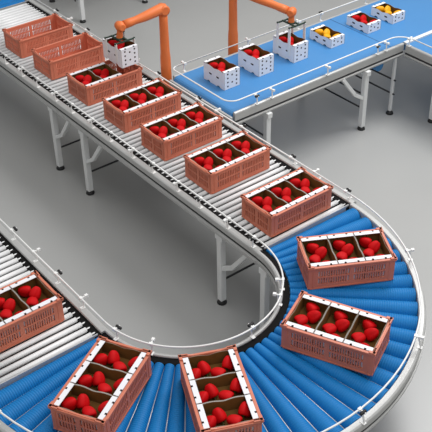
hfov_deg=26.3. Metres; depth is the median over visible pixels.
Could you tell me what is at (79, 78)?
bell pepper
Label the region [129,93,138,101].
bell pepper
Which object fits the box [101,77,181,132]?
plastic crate
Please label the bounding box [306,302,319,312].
fruit
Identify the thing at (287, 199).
bell pepper
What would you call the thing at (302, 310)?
fruits
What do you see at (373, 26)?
cardboard box
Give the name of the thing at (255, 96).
conveyor
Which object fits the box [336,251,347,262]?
fruit
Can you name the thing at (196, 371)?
bell pepper
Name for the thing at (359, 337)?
fruit
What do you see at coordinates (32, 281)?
cardboard box
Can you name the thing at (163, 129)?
bell pepper
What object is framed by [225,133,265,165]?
cardboard box
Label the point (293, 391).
conveyor
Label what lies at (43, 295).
fruits
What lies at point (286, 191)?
bell pepper
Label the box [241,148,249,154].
bell pepper
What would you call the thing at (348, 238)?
cardboard box
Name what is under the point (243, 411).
fruit
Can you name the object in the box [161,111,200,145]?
cardboard box
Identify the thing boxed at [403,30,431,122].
conveyor
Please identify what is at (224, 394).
fruit
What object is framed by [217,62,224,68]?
bell pepper
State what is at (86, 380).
bell pepper
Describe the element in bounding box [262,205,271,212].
bell pepper
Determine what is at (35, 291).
bell pepper
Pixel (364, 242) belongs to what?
bell pepper
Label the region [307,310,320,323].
fruit
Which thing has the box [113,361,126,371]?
bell pepper
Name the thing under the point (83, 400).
bell pepper
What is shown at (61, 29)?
plastic crate
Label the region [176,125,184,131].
bell pepper
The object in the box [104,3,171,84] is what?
robot arm
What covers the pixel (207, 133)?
plastic crate
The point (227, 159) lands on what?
bell pepper
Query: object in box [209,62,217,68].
bell pepper
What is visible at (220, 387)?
fruits
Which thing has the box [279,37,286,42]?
bell pepper
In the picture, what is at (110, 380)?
fruits
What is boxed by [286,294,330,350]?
cardboard box
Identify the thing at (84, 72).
cardboard box
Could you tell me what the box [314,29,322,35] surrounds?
bell pepper
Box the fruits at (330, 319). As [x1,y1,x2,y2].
[326,315,352,337]
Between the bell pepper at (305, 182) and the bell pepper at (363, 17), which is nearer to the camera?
the bell pepper at (305, 182)
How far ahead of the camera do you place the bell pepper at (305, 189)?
6.99 m
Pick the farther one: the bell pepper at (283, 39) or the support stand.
the support stand
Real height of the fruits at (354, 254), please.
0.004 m
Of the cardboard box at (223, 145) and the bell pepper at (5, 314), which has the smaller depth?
the bell pepper at (5, 314)
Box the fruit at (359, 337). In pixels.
[350,332,365,342]
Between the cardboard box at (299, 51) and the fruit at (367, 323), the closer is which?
the fruit at (367, 323)
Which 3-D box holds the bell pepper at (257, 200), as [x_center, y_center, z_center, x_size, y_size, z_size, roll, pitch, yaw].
[0.310,-0.112,6.934,0.091,0.081,0.090,22,42,28]
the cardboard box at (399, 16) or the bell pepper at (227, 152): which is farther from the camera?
the cardboard box at (399, 16)
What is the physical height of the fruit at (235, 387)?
0.086 m
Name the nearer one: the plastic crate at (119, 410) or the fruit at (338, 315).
the plastic crate at (119, 410)
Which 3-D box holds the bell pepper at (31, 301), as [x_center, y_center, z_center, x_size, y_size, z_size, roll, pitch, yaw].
[-1.199,0.573,6.040,0.087,0.079,0.092,-22,41,-26]
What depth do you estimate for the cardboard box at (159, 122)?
7.78 m
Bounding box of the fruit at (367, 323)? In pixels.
[362,319,376,329]
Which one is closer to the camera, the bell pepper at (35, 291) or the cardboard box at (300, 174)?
the bell pepper at (35, 291)
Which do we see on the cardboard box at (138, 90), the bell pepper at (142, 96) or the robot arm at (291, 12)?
the bell pepper at (142, 96)
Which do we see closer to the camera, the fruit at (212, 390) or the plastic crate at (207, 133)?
the fruit at (212, 390)
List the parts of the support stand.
leg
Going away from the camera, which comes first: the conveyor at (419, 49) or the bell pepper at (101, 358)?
the bell pepper at (101, 358)
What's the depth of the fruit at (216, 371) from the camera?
5.48 m
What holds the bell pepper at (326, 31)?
in the cardboard box at (332, 42)
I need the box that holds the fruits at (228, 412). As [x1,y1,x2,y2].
[206,409,252,426]
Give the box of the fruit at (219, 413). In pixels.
[212,407,226,425]
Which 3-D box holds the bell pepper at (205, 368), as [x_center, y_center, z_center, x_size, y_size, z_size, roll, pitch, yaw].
[-0.072,0.913,5.535,0.087,0.088,0.084,8,37,12]
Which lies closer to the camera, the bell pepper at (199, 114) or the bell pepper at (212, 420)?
the bell pepper at (212, 420)
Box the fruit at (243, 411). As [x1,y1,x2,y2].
[238,401,250,419]
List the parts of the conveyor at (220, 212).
guide rail, frame, frame, guide rail, bed plate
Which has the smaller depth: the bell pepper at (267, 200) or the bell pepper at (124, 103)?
the bell pepper at (267, 200)
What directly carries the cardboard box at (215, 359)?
in the plastic crate at (257, 423)
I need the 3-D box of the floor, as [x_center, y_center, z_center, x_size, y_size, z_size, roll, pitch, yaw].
[3.582,-1.844,10.880,34.000,0.100,30.000,-25,43,-29]
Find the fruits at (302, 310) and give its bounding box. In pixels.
[298,306,324,328]
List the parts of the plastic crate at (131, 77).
panel, panel, panel, panel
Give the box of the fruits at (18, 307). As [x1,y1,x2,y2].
[0,300,22,315]
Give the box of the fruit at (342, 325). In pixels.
[335,319,349,331]
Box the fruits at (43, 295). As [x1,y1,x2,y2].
[18,288,46,302]
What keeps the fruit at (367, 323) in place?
in the cardboard box at (381, 323)
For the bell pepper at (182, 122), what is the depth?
7.83 m
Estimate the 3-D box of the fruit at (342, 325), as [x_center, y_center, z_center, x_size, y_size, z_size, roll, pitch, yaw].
[0.796,0.687,5.821,0.089,0.088,0.082,-17,39,-21]
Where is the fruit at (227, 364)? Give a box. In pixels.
[222,355,233,372]
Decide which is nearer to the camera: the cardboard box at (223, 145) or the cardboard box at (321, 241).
the cardboard box at (321, 241)
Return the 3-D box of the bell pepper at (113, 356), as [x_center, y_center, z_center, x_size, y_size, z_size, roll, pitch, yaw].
[-0.625,0.863,5.619,0.082,0.088,0.089,-22,41,-26]
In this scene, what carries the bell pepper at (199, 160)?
in the cardboard box at (204, 153)
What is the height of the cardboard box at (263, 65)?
0.181 m
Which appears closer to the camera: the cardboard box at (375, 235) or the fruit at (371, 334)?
the fruit at (371, 334)
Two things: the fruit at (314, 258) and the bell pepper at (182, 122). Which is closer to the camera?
the fruit at (314, 258)
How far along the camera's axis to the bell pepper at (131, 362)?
5.55 m
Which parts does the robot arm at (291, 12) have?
arm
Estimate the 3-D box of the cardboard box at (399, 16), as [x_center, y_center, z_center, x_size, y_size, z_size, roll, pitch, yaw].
[1.828,-2.159,9.832,0.188,0.099,0.314,-25,43,-29]
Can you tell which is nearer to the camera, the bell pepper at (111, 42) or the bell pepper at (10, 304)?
the bell pepper at (10, 304)
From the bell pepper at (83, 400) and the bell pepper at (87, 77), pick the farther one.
the bell pepper at (87, 77)
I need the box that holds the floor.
[0,0,431,431]
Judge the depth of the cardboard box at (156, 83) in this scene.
8.34 m
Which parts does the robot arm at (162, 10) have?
arm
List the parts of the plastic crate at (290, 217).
panel, panel, panel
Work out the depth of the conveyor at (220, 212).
7.71 m
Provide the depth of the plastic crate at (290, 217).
6.87 m
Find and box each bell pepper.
[0,297,4,309]
[0,309,11,320]
[3,298,15,311]
[18,286,30,296]
[26,297,38,307]
[29,286,40,299]
[61,397,76,410]
[75,75,83,82]
[76,394,89,412]
[77,374,92,387]
[82,406,96,417]
[83,75,91,82]
[92,69,101,75]
[92,371,104,389]
[93,353,107,365]
[98,383,111,393]
[98,401,108,413]
[100,69,108,76]
[107,350,119,367]
[108,40,116,46]
[111,100,120,108]
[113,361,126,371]
[113,378,123,389]
[119,100,128,108]
[128,356,138,368]
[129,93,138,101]
[137,93,146,101]
[147,87,155,94]
[149,126,158,134]
[155,86,163,94]
[158,126,167,134]
[158,133,166,138]
[167,119,177,127]
[176,119,185,127]
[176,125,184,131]
[185,112,194,119]
[192,368,200,379]
[193,157,203,165]
[194,111,203,120]
[194,118,202,124]
[197,361,210,376]
[199,391,208,403]
[203,157,212,165]
[203,164,212,170]
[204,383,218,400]
[207,415,216,427]
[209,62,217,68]
[212,149,222,157]
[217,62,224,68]
[222,149,231,157]
[222,156,231,162]
[231,141,240,149]
[240,141,249,149]
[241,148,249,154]
[244,49,251,55]
[251,49,258,55]
[251,196,262,206]
[261,196,271,206]
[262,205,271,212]
[270,187,281,196]
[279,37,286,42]
[281,187,290,197]
[282,195,291,204]
[289,178,300,187]
[299,178,309,188]
[300,186,310,194]
[306,243,318,253]
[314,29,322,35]
[322,28,329,35]
[333,240,345,250]
[351,15,359,21]
[359,15,366,21]
[359,237,371,247]
[363,248,373,258]
[367,241,379,253]
[376,6,383,11]
[383,5,390,12]
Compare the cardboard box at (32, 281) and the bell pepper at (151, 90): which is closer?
the cardboard box at (32, 281)
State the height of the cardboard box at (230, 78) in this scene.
0.181 m
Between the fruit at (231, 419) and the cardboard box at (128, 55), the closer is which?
the fruit at (231, 419)
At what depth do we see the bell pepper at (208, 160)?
7.34 m
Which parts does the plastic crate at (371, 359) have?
panel, panel, panel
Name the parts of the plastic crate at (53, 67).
panel, panel, panel, panel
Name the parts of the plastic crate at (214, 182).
panel, panel, panel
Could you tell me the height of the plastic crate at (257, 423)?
0.196 m
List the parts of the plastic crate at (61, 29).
panel, panel, panel, panel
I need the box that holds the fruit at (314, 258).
[309,254,320,264]
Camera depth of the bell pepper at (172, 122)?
7.85 m
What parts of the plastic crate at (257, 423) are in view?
panel, panel, panel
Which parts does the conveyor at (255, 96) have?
plate, leg, frame, guide rail, frame, leg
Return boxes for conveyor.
[0,0,27,8]
[0,0,355,305]
[0,194,425,431]
[0,219,106,389]
[169,0,431,146]
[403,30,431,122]
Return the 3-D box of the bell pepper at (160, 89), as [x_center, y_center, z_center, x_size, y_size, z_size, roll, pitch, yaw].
[-0.509,-1.118,8.325,0.083,0.088,0.088,-5,36,-5]
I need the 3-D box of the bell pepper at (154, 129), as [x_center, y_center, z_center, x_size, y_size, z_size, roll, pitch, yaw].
[-0.515,-0.722,7.790,0.091,0.081,0.090,22,42,28]
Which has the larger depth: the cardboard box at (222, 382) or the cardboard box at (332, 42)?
the cardboard box at (332, 42)
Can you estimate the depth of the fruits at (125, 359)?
5.66 m
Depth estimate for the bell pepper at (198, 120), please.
7.84 m
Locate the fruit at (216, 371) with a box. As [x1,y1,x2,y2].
[211,367,225,376]
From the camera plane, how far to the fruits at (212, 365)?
5.60 m
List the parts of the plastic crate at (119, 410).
panel, panel, panel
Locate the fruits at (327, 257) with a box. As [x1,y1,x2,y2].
[305,249,330,261]
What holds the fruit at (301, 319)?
in the cardboard box at (323, 305)
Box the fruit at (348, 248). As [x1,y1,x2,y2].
[341,243,353,256]
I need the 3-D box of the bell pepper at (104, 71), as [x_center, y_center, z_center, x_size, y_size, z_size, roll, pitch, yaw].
[-1.037,-1.326,8.624,0.083,0.088,0.088,-5,36,-5]
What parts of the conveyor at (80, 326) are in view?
bed plate, guide rail, frame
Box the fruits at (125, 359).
[102,352,131,373]
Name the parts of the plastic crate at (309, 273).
panel, panel, panel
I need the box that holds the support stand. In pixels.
[49,0,147,22]
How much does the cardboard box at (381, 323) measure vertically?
0.181 m
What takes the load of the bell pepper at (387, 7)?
in the cardboard box at (399, 16)
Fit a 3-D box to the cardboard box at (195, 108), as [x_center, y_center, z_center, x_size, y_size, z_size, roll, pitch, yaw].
[-0.141,-0.793,7.932,0.188,0.181,0.314,-25,43,-29]
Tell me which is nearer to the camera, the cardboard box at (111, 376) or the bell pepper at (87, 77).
the cardboard box at (111, 376)
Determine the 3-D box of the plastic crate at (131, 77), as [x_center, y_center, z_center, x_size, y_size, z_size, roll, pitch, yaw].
[-1.031,-1.266,8.607,0.621,0.196,0.362,-25,43,-29]
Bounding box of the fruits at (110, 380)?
[87,373,115,395]
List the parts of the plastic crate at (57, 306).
panel, panel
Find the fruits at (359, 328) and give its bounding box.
[354,323,382,347]
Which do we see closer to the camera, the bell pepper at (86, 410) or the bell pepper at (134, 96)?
the bell pepper at (86, 410)
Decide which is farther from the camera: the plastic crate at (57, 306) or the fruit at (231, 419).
the plastic crate at (57, 306)
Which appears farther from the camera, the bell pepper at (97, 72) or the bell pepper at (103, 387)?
the bell pepper at (97, 72)
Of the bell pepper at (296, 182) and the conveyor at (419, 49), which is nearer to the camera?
the bell pepper at (296, 182)
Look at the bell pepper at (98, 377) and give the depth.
5.45 m
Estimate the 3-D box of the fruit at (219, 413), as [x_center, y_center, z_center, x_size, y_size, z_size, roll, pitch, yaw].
[0.019,1.131,5.236,0.087,0.088,0.084,8,37,12]
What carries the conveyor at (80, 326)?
on the floor
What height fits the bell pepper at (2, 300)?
0.081 m
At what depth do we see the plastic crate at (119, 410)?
5.33 m
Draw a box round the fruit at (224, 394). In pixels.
[218,390,233,399]
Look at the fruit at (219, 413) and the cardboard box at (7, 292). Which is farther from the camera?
the cardboard box at (7, 292)
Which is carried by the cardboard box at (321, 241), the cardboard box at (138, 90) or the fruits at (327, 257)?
the fruits at (327, 257)
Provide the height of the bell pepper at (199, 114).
0.088 m
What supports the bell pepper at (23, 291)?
in the cardboard box at (32, 281)
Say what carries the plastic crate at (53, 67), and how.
on the conveyor at (220, 212)
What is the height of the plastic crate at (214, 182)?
0.196 m
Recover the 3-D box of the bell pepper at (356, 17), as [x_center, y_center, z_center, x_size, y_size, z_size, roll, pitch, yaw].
[1.467,-2.073,9.713,0.091,0.081,0.090,22,42,28]
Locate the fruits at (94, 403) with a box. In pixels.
[71,395,100,417]
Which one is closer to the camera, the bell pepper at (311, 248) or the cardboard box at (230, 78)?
the bell pepper at (311, 248)
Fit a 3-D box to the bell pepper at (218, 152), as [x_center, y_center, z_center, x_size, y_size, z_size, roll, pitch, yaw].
[0.018,-0.509,7.485,0.091,0.081,0.090,22,42,28]
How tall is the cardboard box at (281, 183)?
0.181 m
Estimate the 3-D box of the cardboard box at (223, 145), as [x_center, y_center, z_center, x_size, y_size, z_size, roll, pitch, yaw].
[0.093,-0.438,7.440,0.188,0.181,0.314,-25,43,-29]
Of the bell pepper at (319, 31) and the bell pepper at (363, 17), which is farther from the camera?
the bell pepper at (363, 17)
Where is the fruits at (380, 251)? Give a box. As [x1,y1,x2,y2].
[359,244,382,255]
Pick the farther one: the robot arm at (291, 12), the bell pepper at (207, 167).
the robot arm at (291, 12)
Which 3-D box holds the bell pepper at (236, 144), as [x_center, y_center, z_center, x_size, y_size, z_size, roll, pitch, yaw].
[0.168,-0.581,7.578,0.091,0.081,0.090,22,42,28]
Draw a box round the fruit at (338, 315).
[334,311,347,320]
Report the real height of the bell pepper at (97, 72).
0.081 m
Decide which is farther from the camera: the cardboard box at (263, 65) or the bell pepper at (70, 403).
the cardboard box at (263, 65)
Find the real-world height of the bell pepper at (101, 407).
0.086 m
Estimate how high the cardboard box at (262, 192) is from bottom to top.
0.181 m
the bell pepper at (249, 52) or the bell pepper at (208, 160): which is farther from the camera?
the bell pepper at (249, 52)
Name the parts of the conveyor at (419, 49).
transfer plate, frame, leg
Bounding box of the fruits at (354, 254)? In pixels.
[332,246,356,258]
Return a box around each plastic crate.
[0,271,64,351]
[2,13,72,58]
[31,32,104,79]
[48,335,151,431]
[65,60,142,105]
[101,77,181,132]
[139,101,222,160]
[178,344,263,431]
[183,130,271,193]
[240,166,333,237]
[280,290,393,375]
[296,227,397,289]
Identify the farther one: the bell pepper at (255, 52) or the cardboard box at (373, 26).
the cardboard box at (373, 26)
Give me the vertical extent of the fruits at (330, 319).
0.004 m
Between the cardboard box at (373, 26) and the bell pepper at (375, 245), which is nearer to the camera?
the bell pepper at (375, 245)
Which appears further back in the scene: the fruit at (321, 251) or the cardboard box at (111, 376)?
the fruit at (321, 251)
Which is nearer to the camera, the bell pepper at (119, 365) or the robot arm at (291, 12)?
the bell pepper at (119, 365)
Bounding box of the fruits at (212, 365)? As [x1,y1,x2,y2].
[192,363,235,377]
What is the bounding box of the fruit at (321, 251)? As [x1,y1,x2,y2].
[314,246,326,259]
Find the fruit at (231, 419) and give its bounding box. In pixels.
[226,414,242,424]
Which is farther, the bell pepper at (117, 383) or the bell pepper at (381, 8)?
the bell pepper at (381, 8)
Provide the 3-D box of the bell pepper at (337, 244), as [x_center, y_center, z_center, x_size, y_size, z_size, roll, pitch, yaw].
[0.869,0.203,6.487,0.088,0.081,0.092,-20,40,-24]
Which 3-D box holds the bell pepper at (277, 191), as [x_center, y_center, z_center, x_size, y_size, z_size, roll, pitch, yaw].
[0.460,-0.184,7.027,0.091,0.081,0.090,22,42,28]
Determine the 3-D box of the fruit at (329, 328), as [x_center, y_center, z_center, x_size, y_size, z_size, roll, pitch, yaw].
[0.707,0.715,5.793,0.087,0.079,0.092,19,41,25]
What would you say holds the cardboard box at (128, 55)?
hanging from the robot arm at (162, 10)
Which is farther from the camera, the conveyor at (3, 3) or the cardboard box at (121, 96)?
the conveyor at (3, 3)
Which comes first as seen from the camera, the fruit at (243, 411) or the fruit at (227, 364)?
the fruit at (243, 411)
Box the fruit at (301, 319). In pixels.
[293,314,307,324]
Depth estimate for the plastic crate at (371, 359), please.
5.71 m
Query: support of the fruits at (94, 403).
on the cardboard box at (72, 390)
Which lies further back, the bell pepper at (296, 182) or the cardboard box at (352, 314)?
the bell pepper at (296, 182)
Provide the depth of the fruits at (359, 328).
5.83 m
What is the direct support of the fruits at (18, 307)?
on the cardboard box at (7, 292)
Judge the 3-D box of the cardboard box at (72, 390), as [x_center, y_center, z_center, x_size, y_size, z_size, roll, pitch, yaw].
[-0.741,1.125,5.325,0.314,0.181,0.188,13,38,18]
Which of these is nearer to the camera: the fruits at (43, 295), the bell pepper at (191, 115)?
the fruits at (43, 295)
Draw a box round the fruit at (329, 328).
[321,323,336,333]
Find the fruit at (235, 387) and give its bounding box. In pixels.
[230,378,241,395]
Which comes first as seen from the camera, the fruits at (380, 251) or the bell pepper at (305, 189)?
the fruits at (380, 251)
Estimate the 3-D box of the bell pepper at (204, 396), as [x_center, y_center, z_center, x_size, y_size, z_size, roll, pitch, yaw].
[-0.083,1.055,5.348,0.092,0.081,0.088,-23,42,-27]
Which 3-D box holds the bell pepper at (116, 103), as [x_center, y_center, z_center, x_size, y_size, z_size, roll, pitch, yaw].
[-0.877,-0.989,8.165,0.091,0.081,0.090,22,42,28]
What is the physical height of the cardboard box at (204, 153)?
0.181 m
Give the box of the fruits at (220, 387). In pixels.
[198,385,243,401]
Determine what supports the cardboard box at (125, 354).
in the plastic crate at (119, 410)
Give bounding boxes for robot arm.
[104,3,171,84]
[228,0,305,55]
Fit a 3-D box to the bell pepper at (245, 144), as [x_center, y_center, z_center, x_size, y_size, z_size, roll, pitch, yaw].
[0.237,-0.567,7.551,0.083,0.088,0.088,-5,36,-5]
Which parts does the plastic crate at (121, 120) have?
panel, panel, panel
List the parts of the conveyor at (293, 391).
spacer rod, spacer rod, spacer rod, spacer rod, guide rail, frame, leg, spacer rod, spacer rod, spacer rod, spacer rod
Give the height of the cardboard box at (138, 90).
0.181 m
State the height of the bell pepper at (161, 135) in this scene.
0.079 m
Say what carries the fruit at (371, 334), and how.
in the cardboard box at (381, 323)
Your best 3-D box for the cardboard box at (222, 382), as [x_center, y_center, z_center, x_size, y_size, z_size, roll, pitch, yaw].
[0.020,1.059,5.394,0.314,0.181,0.188,-9,37,-11]
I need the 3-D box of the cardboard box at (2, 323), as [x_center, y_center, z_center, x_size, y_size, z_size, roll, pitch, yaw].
[-1.490,0.712,5.911,0.188,0.181,0.314,-25,43,-29]
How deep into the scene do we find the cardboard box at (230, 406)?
5.27 m
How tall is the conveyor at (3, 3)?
0.899 m
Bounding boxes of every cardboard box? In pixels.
[0,286,33,339]
[0,319,7,345]
[10,274,56,328]
[54,382,117,431]
[70,68,104,99]
[70,361,132,396]
[86,340,145,373]
[87,62,121,94]
[102,36,138,67]
[106,93,142,122]
[123,86,160,120]
[141,80,176,113]
[143,118,182,153]
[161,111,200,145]
[180,104,217,125]
[183,349,240,380]
[188,148,229,172]
[189,371,249,405]
[197,394,258,431]
[204,56,239,90]
[206,140,248,176]
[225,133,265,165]
[238,43,273,76]
[245,187,290,225]
[264,178,310,215]
[273,31,308,62]
[283,169,327,195]
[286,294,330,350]
[300,236,337,282]
[310,24,344,47]
[314,303,358,359]
[327,233,365,280]
[343,311,388,366]
[346,11,380,33]
[353,230,391,277]
[371,2,404,23]
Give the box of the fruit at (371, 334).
[364,328,378,340]
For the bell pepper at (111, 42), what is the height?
0.081 m
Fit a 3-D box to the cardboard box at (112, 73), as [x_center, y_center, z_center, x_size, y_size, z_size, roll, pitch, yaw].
[-1.031,-1.268,8.606,0.188,0.181,0.314,-25,43,-29]
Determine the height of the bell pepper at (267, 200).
0.088 m
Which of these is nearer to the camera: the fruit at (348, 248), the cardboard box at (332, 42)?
the fruit at (348, 248)
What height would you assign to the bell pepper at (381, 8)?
0.081 m
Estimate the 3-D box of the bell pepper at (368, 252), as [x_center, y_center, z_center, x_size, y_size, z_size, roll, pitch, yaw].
[1.052,0.269,6.393,0.087,0.079,0.092,-3,36,-3]
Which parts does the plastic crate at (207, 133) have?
panel, panel, panel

